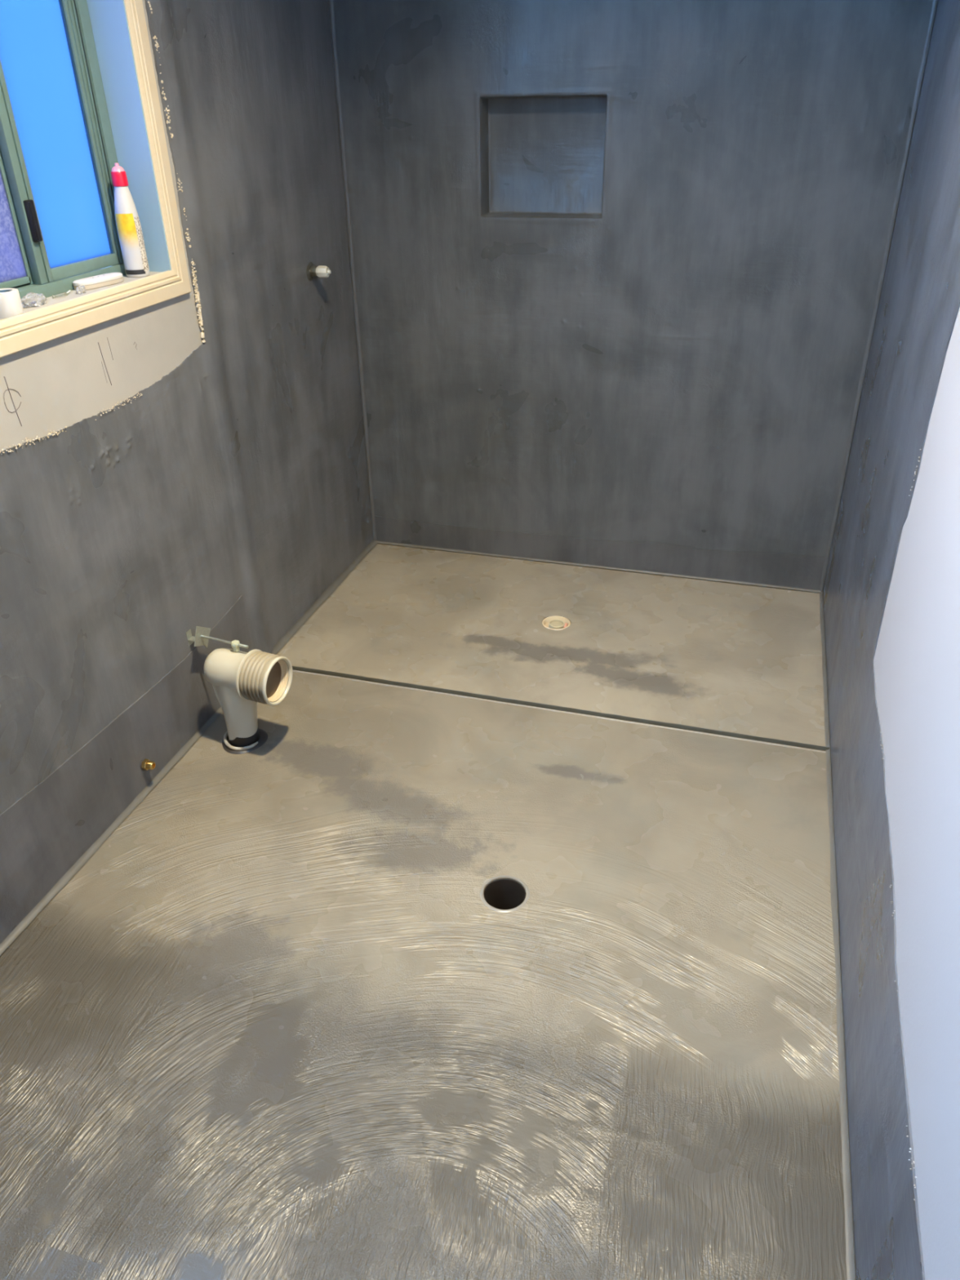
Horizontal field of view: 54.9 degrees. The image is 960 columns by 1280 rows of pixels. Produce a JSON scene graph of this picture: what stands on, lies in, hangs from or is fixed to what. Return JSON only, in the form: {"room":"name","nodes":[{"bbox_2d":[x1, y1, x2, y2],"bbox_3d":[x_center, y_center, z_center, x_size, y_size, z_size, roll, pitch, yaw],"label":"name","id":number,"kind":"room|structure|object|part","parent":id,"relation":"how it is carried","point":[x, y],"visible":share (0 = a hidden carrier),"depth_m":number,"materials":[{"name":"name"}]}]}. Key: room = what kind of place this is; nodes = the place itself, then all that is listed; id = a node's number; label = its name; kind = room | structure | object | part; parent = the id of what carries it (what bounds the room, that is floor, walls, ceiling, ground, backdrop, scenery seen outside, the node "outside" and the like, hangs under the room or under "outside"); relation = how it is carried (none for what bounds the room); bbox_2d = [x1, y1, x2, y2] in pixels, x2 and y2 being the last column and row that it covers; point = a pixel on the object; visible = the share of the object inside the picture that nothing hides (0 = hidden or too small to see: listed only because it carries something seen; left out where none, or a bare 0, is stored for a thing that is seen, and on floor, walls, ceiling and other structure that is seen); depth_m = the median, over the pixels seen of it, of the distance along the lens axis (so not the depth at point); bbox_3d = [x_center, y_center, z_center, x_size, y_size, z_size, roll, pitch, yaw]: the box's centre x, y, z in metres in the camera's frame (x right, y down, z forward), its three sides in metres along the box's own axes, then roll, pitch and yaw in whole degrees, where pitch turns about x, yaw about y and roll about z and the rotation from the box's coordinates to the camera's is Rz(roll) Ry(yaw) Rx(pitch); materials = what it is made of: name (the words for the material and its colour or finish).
{"room":"building under construction","nodes":[
{"label":"building under construction","id":0,"kind":"room"},
{"bbox_2d":[0,0,373,944],"bbox_3d":[-0.964,-0.537,1.428,0.134,2.400,3.500,8,32,15],"label":"wall","id":1,"kind":"structure","parent":0,"point":[169,468],"depth_m":2.19,"materials":[{"name":"grey concrete"}]},
{"bbox_2d":[0,0,191,358],"bbox_3d":[-0.837,-1.088,1.629,0.132,1.018,0.672,8,32,15],"label":"window","id":2,"kind":"structure","parent":1,"relation":"in","point":[79,99],"depth_m":1.85,"materials":[{"name":"paint"}]},
{"bbox_2d":[0,288,24,319],"bbox_3d":[-0.862,-0.611,1.678,0.055,0.044,0.055,8,32,15],"label":"paper roll","id":3,"kind":"object","parent":2,"relation":"on","point":[11,304],"visible":0.98,"depth_m":1.66,"materials":[{"name":"white paper"}]},
{"bbox_3d":[-0.931,-1.019,1.525,0.004,0.823,0.214,8,32,15],"label":"pane","id":4,"kind":"part","parent":2,"relation":"part of","materials":[{"name":"clear glass"}]},
{"bbox_3d":[-0.924,-1.026,1.543,0.014,0.849,0.235,8,32,15],"label":"sash frame","id":5,"kind":"part","parent":2,"relation":"part of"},
{"bbox_2d":[20,292,47,308],"bbox_3d":[-0.855,-0.651,1.765,0.045,0.023,0.067,8,32,15],"label":"wrapper","id":6,"kind":"object","parent":2,"relation":"on","point":[31,300],"visible":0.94,"depth_m":1.75,"materials":[{"name":"white plastic"}]},
{"bbox_3d":[-0.842,-1.138,1.725,0.004,0.806,0.212,8,32,15],"label":"pane","id":7,"kind":"part","parent":2,"relation":"part of","materials":[{"name":"blue glass"}]},
{"bbox_2d":[52,293,66,297],"bbox_3d":[-0.834,-0.684,1.836,0.029,0.007,0.007,-24,38,-33],"label":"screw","id":8,"kind":"object","parent":2,"relation":"on","point":[60,295],"visible":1,"depth_m":1.83,"materials":[{"name":"metal"}]},
{"bbox_3d":[-0.839,-1.136,1.722,0.022,0.850,0.278,8,32,15],"label":"sash frame","id":9,"kind":"part","parent":2,"relation":"part of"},
{"bbox_3d":[-0.878,-1.090,1.643,0.045,0.903,0.548,8,32,15],"label":"frame","id":10,"kind":"part","parent":2,"relation":"part of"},
{"bbox_2d":[75,284,85,294],"bbox_3d":[-0.806,-0.709,1.866,0.016,0.017,0.026,8,32,15],"label":"clip","id":11,"kind":"object","parent":2,"relation":"on","point":[80,290],"visible":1,"depth_m":1.86,"materials":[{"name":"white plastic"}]},
{"bbox_2d":[72,272,123,289],"bbox_3d":[-0.799,-0.753,1.938,0.042,0.019,0.124,14,34,23],"label":"case","id":12,"kind":"object","parent":2,"relation":"on","point":[111,278],"visible":0.96,"depth_m":1.92,"materials":[{"name":"white plastic"}]},
{"bbox_2d":[111,162,150,277],"bbox_3d":[-0.755,-0.899,1.982,0.050,0.222,0.050,8,32,15],"label":"bottle","id":13,"kind":"object","parent":2,"relation":"on","point":[129,228],"visible":1,"depth_m":1.97,"materials":[{"name":"white plastic"}]},
{"bbox_3d":[-0.732,-0.859,2.003,0.005,0.108,0.026,3,31,6],"label":"print panel","id":14,"kind":"part","parent":13,"relation":"part of","materials":[{"name":"white plastic"}]},
{"bbox_2d":[139,758,155,770],"bbox_3d":[-0.797,0.300,2.222,0.035,0.066,0.065,8,32,15],"label":"stub","id":15,"kind":"object","parent":1,"relation":"attached to","point":[147,764],"visible":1,"depth_m":2.21,"materials":[{"name":"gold metal"}]},
{"bbox_2d":[0,539,377,955],"bbox_3d":[-0.882,0.492,2.021,0.022,0.022,3.500,8,32,15],"label":"trim","id":16,"kind":"structure","parent":1,"relation":"attached to","point":[334,585],"depth_m":2.25,"materials":[{"name":"grey concrete"}]},
{"bbox_2d":[186,626,248,652],"bbox_3d":[-0.649,-0.002,2.313,0.192,0.077,0.075,8,32,15],"label":"brace","id":17,"kind":"object","parent":1,"relation":"attached to","point":[202,637],"visible":1,"depth_m":2.31,"materials":[{"name":"grey metal"}]},
{"bbox_3d":[-0.699,-0.008,2.326,0.002,0.077,0.075,9,32,16],"label":"plate","id":18,"kind":"part","parent":17,"relation":"part of","materials":[{"name":"metal"}]},
{"bbox_3d":[-0.633,0.004,2.288,0.148,0.012,0.006,14,34,24],"label":"rod","id":19,"kind":"part","parent":17,"relation":"part of","materials":[{"name":"metal"}]},
{"bbox_2d":[306,262,331,280],"bbox_3d":[-0.467,-1.076,2.700,0.066,0.055,0.065,8,32,15],"label":"pipe","id":20,"kind":"object","parent":1,"relation":"attached to","point":[321,271],"visible":1,"depth_m":2.69,"materials":[{"name":"white plastic"}]},
{"bbox_2d":[328,0,377,541],"bbox_3d":[-0.413,-1.392,2.844,0.015,2.400,0.015,8,32,15],"label":"trim","id":21,"kind":"structure","parent":1,"relation":"attached to","point":[331,2],"depth_m":2.93,"materials":[{"name":"grey concrete"}]},
{"bbox_2d":[0,543,847,1279],"bbox_3d":[-0.125,0.625,1.840,1.600,0.072,3.500,8,32,15],"label":"floor","id":22,"kind":"structure","parent":0,"point":[279,1024],"depth_m":1.77,"materials":[{"name":"grey concrete"}]},
{"bbox_2d":[203,648,293,754],"bbox_3d":[-0.582,0.170,2.343,0.206,0.335,0.128,11,33,19],"label":"pipe","id":23,"kind":"object","parent":22,"relation":"on","point":[239,680],"visible":1,"depth_m":2.28,"materials":[{"name":"beige plastic"}]},
{"bbox_2d":[480,875,529,912],"bbox_3d":[0.054,0.637,2.008,0.109,0.243,0.109,8,32,15],"label":"pipe","id":24,"kind":"object","parent":22,"relation":"in","point":[502,895],"visible":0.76,"depth_m":1.99,"materials":[{"name":"plastic"}]},
{"bbox_2d":[542,615,570,630],"bbox_3d":[0.242,-0.035,2.941,0.090,0.056,0.090,8,32,15],"label":"drain","id":25,"kind":"object","parent":22,"relation":"in","point":[556,623],"visible":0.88,"depth_m":2.93,"materials":[{"name":"plastic"}]},
{"bbox_2d":[333,0,932,590],"bbox_3d":[0.377,-1.340,2.730,1.840,2.400,0.198,8,32,15],"label":"wall","id":26,"kind":"structure","parent":0,"point":[617,264],"depth_m":2.75,"materials":[{"name":"grey concrete"}]},
{"bbox_2d":[376,540,820,593],"bbox_3d":[0.368,-0.264,3.258,1.600,0.012,0.012,8,32,15],"label":"trim","id":27,"kind":"structure","parent":26,"relation":"attached to","point":[738,582],"depth_m":3.24,"materials":[{"name":"grey concrete"}]},
{"bbox_2d":[822,0,959,1279],"bbox_3d":[0.677,-0.313,0.998,0.125,2.400,3.500,8,32,15],"label":"wall","id":28,"kind":"structure","parent":0,"point":[891,589],"depth_m":1.53,"materials":[{"name":"grey paint"}]},
{"bbox_2d":[819,591,856,1279],"bbox_3d":[0.635,0.703,1.625,0.014,0.014,3.500,8,32,15],"label":"trim","id":29,"kind":"structure","parent":28,"relation":"attached to","point":[846,1158],"depth_m":1.68,"materials":[{"name":"grey concrete"}]},
{"bbox_2d":[818,0,938,591],"bbox_3d":[1.107,-1.185,2.446,0.016,2.400,0.016,8,32,15],"label":"trim","id":30,"kind":"structure","parent":28,"relation":"attached to","point":[935,2],"depth_m":2.55,"materials":[{"name":"grey concrete"}]}
]}

